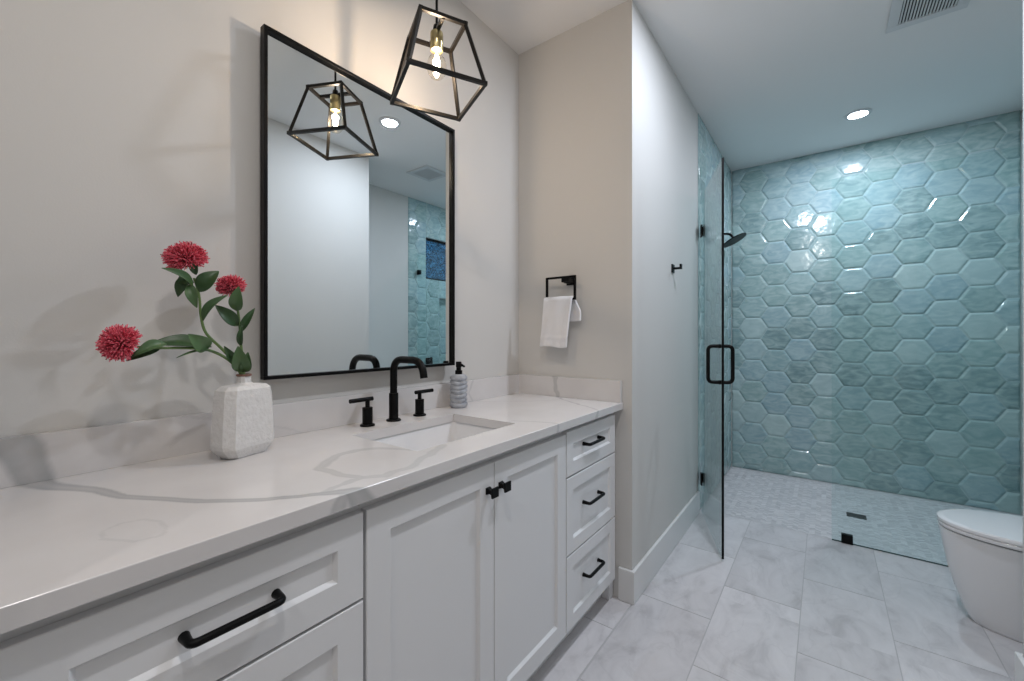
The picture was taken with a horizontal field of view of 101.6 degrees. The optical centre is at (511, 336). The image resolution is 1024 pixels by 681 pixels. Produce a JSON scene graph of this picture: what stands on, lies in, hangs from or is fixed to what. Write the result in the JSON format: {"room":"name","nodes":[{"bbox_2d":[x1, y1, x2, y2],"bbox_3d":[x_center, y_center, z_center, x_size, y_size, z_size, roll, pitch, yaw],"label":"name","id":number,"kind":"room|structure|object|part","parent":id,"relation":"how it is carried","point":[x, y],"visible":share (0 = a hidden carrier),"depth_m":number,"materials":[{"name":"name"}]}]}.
{"room":"bathroom","nodes":[
{"label":"bathroom","id":0,"kind":"room"},
{"bbox_2d":[0,0,518,437],"bbox_3d":[-0.592,-0.161,1.519,0.100,2.743,1.963,0,0,37],"label":"wall","id":1,"kind":"structure","parent":0,"point":[130,129],"depth_m":1.06,"materials":[{"name":"grey paint"}]},
{"bbox_2d":[0,374,518,488],"bbox_3d":[-0.514,0.255,1.525,0.015,0.100,1.858,0,0,37],"label":"backsplash","id":2,"kind":"structure","parent":1,"relation":"attached to","point":[37,457],"depth_m":1.03,"materials":[{"name":"white stone"}]},
{"bbox_2d":[260,24,454,379],"bbox_3d":[-0.498,-0.385,1.519,0.049,1.022,0.772,0,0,37],"label":"wall mirror","id":3,"kind":"object","parent":1,"relation":"attached to","point":[357,188],"visible":1,"depth_m":1.41,"materials":[{"name":"black metal"}]},
{"bbox_2d":[519,0,731,596],"bbox_3d":[1.032,-0.161,3.150,0.746,2.743,2.595,0,0,37],"label":"wall","id":4,"kind":"structure","parent":0,"point":[617,162],"depth_m":2.14,"materials":[{"name":"grey paint"}]},
{"bbox_2d":[546,275,575,299],"bbox_3d":[0.254,-0.237,2.070,0.167,0.126,0.066,0,0,37],"label":"towel ring","id":5,"kind":"object","parent":4,"relation":"attached to","point":[571,279],"visible":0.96,"depth_m":2.03,"materials":[{"name":"black metal"}]},
{"bbox_2d":[540,296,580,347],"bbox_3d":[0.235,-0.069,2.051,0.209,0.253,0.067,0,0,37],"label":"hand towel","id":6,"kind":"object","parent":5,"relation":"hanging from","point":[558,311],"visible":1,"depth_m":2.03,"materials":[{"name":"white fabric"}]},
{"bbox_3d":[0.276,-0.277,2.054,0.047,0.047,0.066,0,0,37],"label":"wall plate","id":7,"kind":"part","parent":5,"relation":"part of","materials":[{"name":"black metal"}]},
{"bbox_2d":[618,491,699,604],"bbox_3d":[0.887,1.136,2.389,0.075,0.148,1.232,0,0,37],"label":"baseboard","id":8,"kind":"structure","parent":4,"relation":"attached to","point":[631,583],"depth_m":2.11,"materials":[{"name":"white paint"}]},
{"bbox_2d":[671,264,681,272],"bbox_3d":[0.941,-0.387,2.381,0.052,0.048,0.044,0,0,37],"label":"robe hook","id":9,"kind":"object","parent":4,"relation":"attached to","point":[673,268],"visible":1,"depth_m":2.38,"materials":[{"name":"black metal"}]},
{"bbox_2d":[700,157,734,558],"bbox_3d":[1.220,0.119,2.559,0.144,2.158,0.656,0,0,15],"label":"shower door","id":10,"kind":"structure","parent":4,"relation":"attached to","point":[722,382],"depth_m":2.24,"materials":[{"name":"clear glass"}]},
{"bbox_3d":[1.151,0.155,2.306,0.144,0.224,0.024,0,0,15],"label":"handle","id":11,"kind":"part","parent":10,"relation":"part of","materials":[{"name":"black metal"}]},
{"bbox_2d":[724,233,745,247],"bbox_3d":[1.844,-0.817,3.466,0.178,0.141,0.200,0,0,37],"label":"shower","id":12,"kind":"object","parent":4,"relation":"attached to","point":[734,239],"visible":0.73,"depth_m":3.46,"materials":[{"name":"black metal"}]},
{"bbox_2d":[460,0,1022,171],"bbox_3d":[0.635,-1.583,1.047,2.630,0.100,6.438,0,0,37],"label":"ceiling","id":13,"kind":"structure","parent":0,"point":[769,81],"depth_m":2.32,"materials":[{"name":"white paint"}]},
{"bbox_2d":[390,0,487,121],"bbox_3d":[-0.242,-1.154,1.345,0.252,0.757,0.252,0,0,-27],"label":"pendant light","id":14,"kind":"object","parent":13,"relation":"hanging from","point":[436,46],"visible":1,"depth_m":1.32,"materials":[{"name":"black metal"}]},
{"bbox_2d":[430,29,442,54],"bbox_3d":[-0.242,-0.947,1.345,0.041,0.060,0.041,0,0,-27],"label":"socket","id":15,"kind":"object","parent":14,"relation":"attached to","point":[436,35],"depth_m":1.33,"materials":[{"name":"gold metal"}]},
{"bbox_3d":[-0.242,-1.252,1.345,0.008,0.517,0.008,0,0,-27],"label":"rod","id":16,"kind":"part","parent":14,"relation":"part of","materials":[{"name":"black metal"}]},
{"bbox_2d":[844,108,871,119],"bbox_3d":[2.387,-1.528,2.881,0.152,0.008,0.152,0,0,37],"label":"recessed light","id":17,"kind":"object","parent":13,"relation":"in","point":[860,113],"visible":1,"depth_m":2.88,"materials":[{"name":"white plastic"}]},
{"bbox_2d":[885,0,969,33],"bbox_3d":[1.912,-1.527,1.907,0.284,0.010,0.284,0,0,37],"label":"ceiling vent","id":18,"kind":"object","parent":13,"relation":"in","point":[903,13],"visible":1,"depth_m":1.96,"materials":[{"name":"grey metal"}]},
{"bbox_2d":[530,466,1022,680],"bbox_3d":[0.627,1.235,1.053,2.610,0.051,6.438,0,0,37],"label":"floor","id":19,"kind":"structure","parent":0,"point":[780,604],"depth_m":1.87,"materials":[{"name":"grey tile"}]},
{"bbox_2d":[0,505,362,680],"bbox_3d":[-0.675,0.773,0.824,0.595,0.873,0.511,0,0,37],"label":"base cabinet","id":20,"kind":"object","parent":19,"relation":"on","point":[287,605],"visible":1,"depth_m":0.67,"materials":[{"name":"white paint"}]},
{"bbox_3d":[-0.441,0.453,0.672,0.037,0.015,0.148,0,0,37],"label":"handle","id":21,"kind":"part","parent":20,"relation":"part of","materials":[{"name":"black metal"}]},
{"bbox_3d":[-0.459,0.685,0.680,0.020,0.274,0.479,0,0,37],"label":"drawer","id":22,"kind":"part","parent":20,"relation":"part of","materials":[{"name":"white paint"}]},
{"bbox_2d":[359,432,565,680],"bbox_3d":[-0.267,0.773,1.369,0.596,0.873,0.846,0,0,37],"label":"base cabinet","id":23,"kind":"object","parent":19,"relation":"on","point":[464,568],"visible":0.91,"depth_m":1.14,"materials":[{"name":"white paint"}]},
{"bbox_2d":[0,374,622,633],"bbox_3d":[-0.283,0.270,1.353,0.591,0.130,1.858,0,0,37],"label":"countertop","id":24,"kind":"structure","parent":23,"relation":"on","point":[88,514],"depth_m":0.89,"materials":[{"name":"white stone"}]},
{"bbox_2d":[210,373,273,459],"bbox_3d":[-0.694,0.202,1.081,0.080,0.208,0.144,0,0,20],"label":"vase","id":25,"kind":"object","parent":24,"relation":"on","point":[242,424],"visible":1,"depth_m":1.04,"materials":[{"name":"white ceramic"}]},
{"bbox_2d":[95,324,242,373],"bbox_3d":[-0.757,0.045,0.956,0.079,0.143,0.281,0,0,40],"label":"flower","id":26,"kind":"object","parent":25,"relation":"in","point":[116,342],"visible":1,"depth_m":0.89,"materials":[{"name":"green plant"}]},
{"bbox_3d":[-0.752,0.069,0.993,0.014,0.096,0.219,0,0,32],"label":"stem","id":27,"kind":"part","parent":26,"relation":"part of","materials":[{"name":"green plant"}]},
{"bbox_2d":[160,241,227,354],"bbox_3d":[-0.749,-0.056,1.021,0.171,0.345,0.094,0,0,-43],"label":"flower","id":28,"kind":"object","parent":25,"relation":"in","point":[181,255],"visible":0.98,"depth_m":0.99,"materials":[{"name":"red plant"}]},
{"bbox_3d":[-0.736,-0.012,1.051,0.110,0.258,0.021,0,0,-44],"label":"stem","id":29,"kind":"part","parent":28,"relation":"part of","materials":[{"name":"green plant"}]},
{"bbox_2d":[214,274,254,373],"bbox_3d":[-0.719,-0.023,1.083,0.124,0.278,0.088,0,0,37],"label":"flower","id":30,"kind":"object","parent":25,"relation":"in","point":[240,361],"visible":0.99,"depth_m":1.07,"materials":[{"name":"green plant"}]},
{"bbox_3d":[-0.709,0.008,1.090,0.042,0.217,0.011,0,0,26],"label":"stem","id":31,"kind":"part","parent":30,"relation":"part of","materials":[{"name":"green plant"}]},
{"bbox_2d":[349,356,433,426],"bbox_3d":[-0.364,0.188,1.471,0.202,0.235,0.361,0,0,37],"label":"faucet","id":32,"kind":"object","parent":24,"relation":"on","point":[367,411],"visible":1,"depth_m":1.49,"materials":[{"name":"black metal"}]},
{"bbox_3d":[-0.507,0.215,1.406,0.014,0.014,0.086,0,0,37],"label":"lever","id":33,"kind":"part","parent":32,"relation":"part of","materials":[{"name":"black metal"}]},
{"bbox_3d":[-0.493,0.260,1.424,0.049,0.090,0.049,0,0,37],"label":"handle","id":34,"kind":"part","parent":32,"relation":"part of","materials":[{"name":"black metal"}]},
{"bbox_3d":[-0.368,0.188,1.466,0.202,0.235,0.052,0,0,37],"label":"spout","id":35,"kind":"part","parent":32,"relation":"part of","materials":[{"name":"black metal"}]},
{"bbox_3d":[-0.356,0.260,1.607,0.049,0.090,0.049,0,0,37],"label":"handle","id":36,"kind":"part","parent":32,"relation":"part of","materials":[{"name":"black metal"}]},
{"bbox_3d":[-0.342,0.215,1.626,0.014,0.014,0.086,0,0,37],"label":"lever","id":37,"kind":"part","parent":32,"relation":"part of","materials":[{"name":"black metal"}]},
{"bbox_2d":[373,421,495,450],"bbox_3d":[-0.241,0.414,1.375,0.357,0.155,0.495,0,0,37],"label":"sink basin","id":38,"kind":"object","parent":24,"relation":"in","point":[424,438],"visible":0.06,"depth_m":1.55,"materials":[{"name":"white ceramic"}]},
{"bbox_2d":[450,361,467,407],"bbox_3d":[-0.229,0.207,1.795,0.078,0.196,0.078,0,0,37],"label":"soap dispenser","id":39,"kind":"object","parent":24,"relation":"on","point":[458,381],"visible":1,"depth_m":1.77,"materials":[{"name":"grey ceramic"}]},
{"bbox_3d":[-0.185,0.735,1.046,0.020,0.742,0.420,0,0,37],"label":"door","id":40,"kind":"part","parent":23,"relation":"part of","materials":[{"name":"white paint"}]},
{"bbox_3d":[-0.057,0.438,1.177,0.029,0.028,0.028,0,0,37],"label":"knob","id":41,"kind":"part","parent":23,"relation":"part of","materials":[{"name":"black metal"}]},
{"bbox_3d":[-0.022,0.438,1.223,0.029,0.028,0.028,0,0,37],"label":"knob","id":42,"kind":"part","parent":23,"relation":"part of","materials":[{"name":"black metal"}]},
{"bbox_3d":[0.067,0.735,1.383,0.020,0.742,0.417,0,0,37],"label":"door","id":43,"kind":"part","parent":23,"relation":"part of","materials":[{"name":"white paint"}]},
{"bbox_2d":[552,413,614,653],"bbox_3d":[0.131,0.773,1.901,0.595,0.873,0.480,0,0,37],"label":"base cabinet","id":44,"kind":"object","parent":19,"relation":"on","point":[590,446],"visible":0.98,"depth_m":1.71,"materials":[{"name":"white paint"}]},
{"bbox_3d":[0.329,0.442,1.734,0.020,0.168,0.445,0,0,37],"label":"drawer","id":45,"kind":"part","parent":44,"relation":"part of","materials":[{"name":"white paint"}]},
{"bbox_3d":[0.329,0.966,1.734,0.020,0.280,0.445,0,0,37],"label":"drawer","id":46,"kind":"part","parent":44,"relation":"part of","materials":[{"name":"white paint"}]},
{"bbox_3d":[0.329,0.676,1.734,0.020,0.288,0.445,0,0,37],"label":"drawer","id":47,"kind":"part","parent":44,"relation":"part of","materials":[{"name":"white paint"}]},
{"bbox_3d":[0.340,0.954,1.716,0.037,0.015,0.152,0,0,37],"label":"handle","id":48,"kind":"part","parent":44,"relation":"part of","materials":[{"name":"black metal"}]},
{"bbox_3d":[0.340,0.664,1.716,0.037,0.015,0.152,0,0,37],"label":"handle","id":49,"kind":"part","parent":44,"relation":"part of","materials":[{"name":"black metal"}]},
{"bbox_3d":[0.340,0.430,1.716,0.037,0.015,0.152,0,0,37],"label":"handle","id":50,"kind":"part","parent":44,"relation":"part of","materials":[{"name":"black metal"}]},
{"bbox_2d":[701,509,937,564],"bbox_3d":[2.030,1.215,2.388,1.763,0.011,0.012,0,0,37],"label":"trim","id":51,"kind":"structure","parent":19,"relation":"on","point":[701,509],"depth_m":2.65,"materials":[{"name":"grey metal"}]},
{"bbox_2d":[846,512,866,519],"bbox_3d":[2.318,1.210,2.811,0.104,0.004,0.080,0,0,37],"label":"linear drain","id":52,"kind":"object","parent":19,"relation":"on","point":[859,516],"visible":1,"depth_m":2.81,"materials":[{"name":"black"}]},
{"bbox_2d":[832,159,947,566],"bbox_3d":[2.315,0.140,2.171,1.038,2.139,0.028,0,0,37],"label":"glass panel","id":53,"kind":"object","parent":19,"relation":"on","point":[846,538],"visible":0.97,"depth_m":2.41,"materials":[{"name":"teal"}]},
{"bbox_2d":[937,509,1022,642],"bbox_3d":[2.158,0.839,1.654,0.672,0.740,0.380,0,0,37],"label":"toilet","id":54,"kind":"object","parent":19,"relation":"on","point":[983,550],"visible":0.99,"depth_m":1.70,"materials":[{"name":"white ceramic"}]},
{"bbox_3d":[2.095,0.816,1.701,0.510,0.016,0.364,0,0,37],"label":"seat","id":55,"kind":"part","parent":54,"relation":"part of","materials":[{"name":"white plastic"}]},
{"bbox_3d":[2.094,0.797,1.702,0.512,0.021,0.368,0,0,37],"label":"lid","id":56,"kind":"part","parent":54,"relation":"part of","materials":[{"name":"white plastic"}]},
{"bbox_2d":[731,110,1021,514],"bbox_3d":[2.825,-0.161,3.360,1.895,2.743,0.111,0,0,37],"label":"wall","id":57,"kind":"structure","parent":0,"point":[876,333],"depth_m":3.23,"materials":[{"name":"teal tile"}]},
{"bbox_2d":[1021,109,1022,514],"bbox_3d":[2.873,-0.161,1.952,0.131,2.743,2.308,0,0,37],"label":"wall","id":58,"kind":"structure","parent":0,"point":[1022,109],"depth_m":2.81,"materials":[{"name":"grey paint"}]},
{"bbox_2d":[1023,0,1023,656],"bbox_3d":[0.722,-0.161,-0.459,0.648,2.743,4.130,0,0,37],"label":"wall","id":59,"kind":"structure","parent":0,"point":[1023,0],"depth_m":1.38,"materials":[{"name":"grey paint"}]},
{"bbox_2d":[1015,651,1023,680],"bbox_3d":[0.710,1.136,-0.378,0.563,0.148,4.045,0,0,37],"label":"baseboard","id":60,"kind":"structure","parent":59,"relation":"attached to","point":[1019,659],"depth_m":1.38,"materials":[{"name":"white paint"}]}
]}

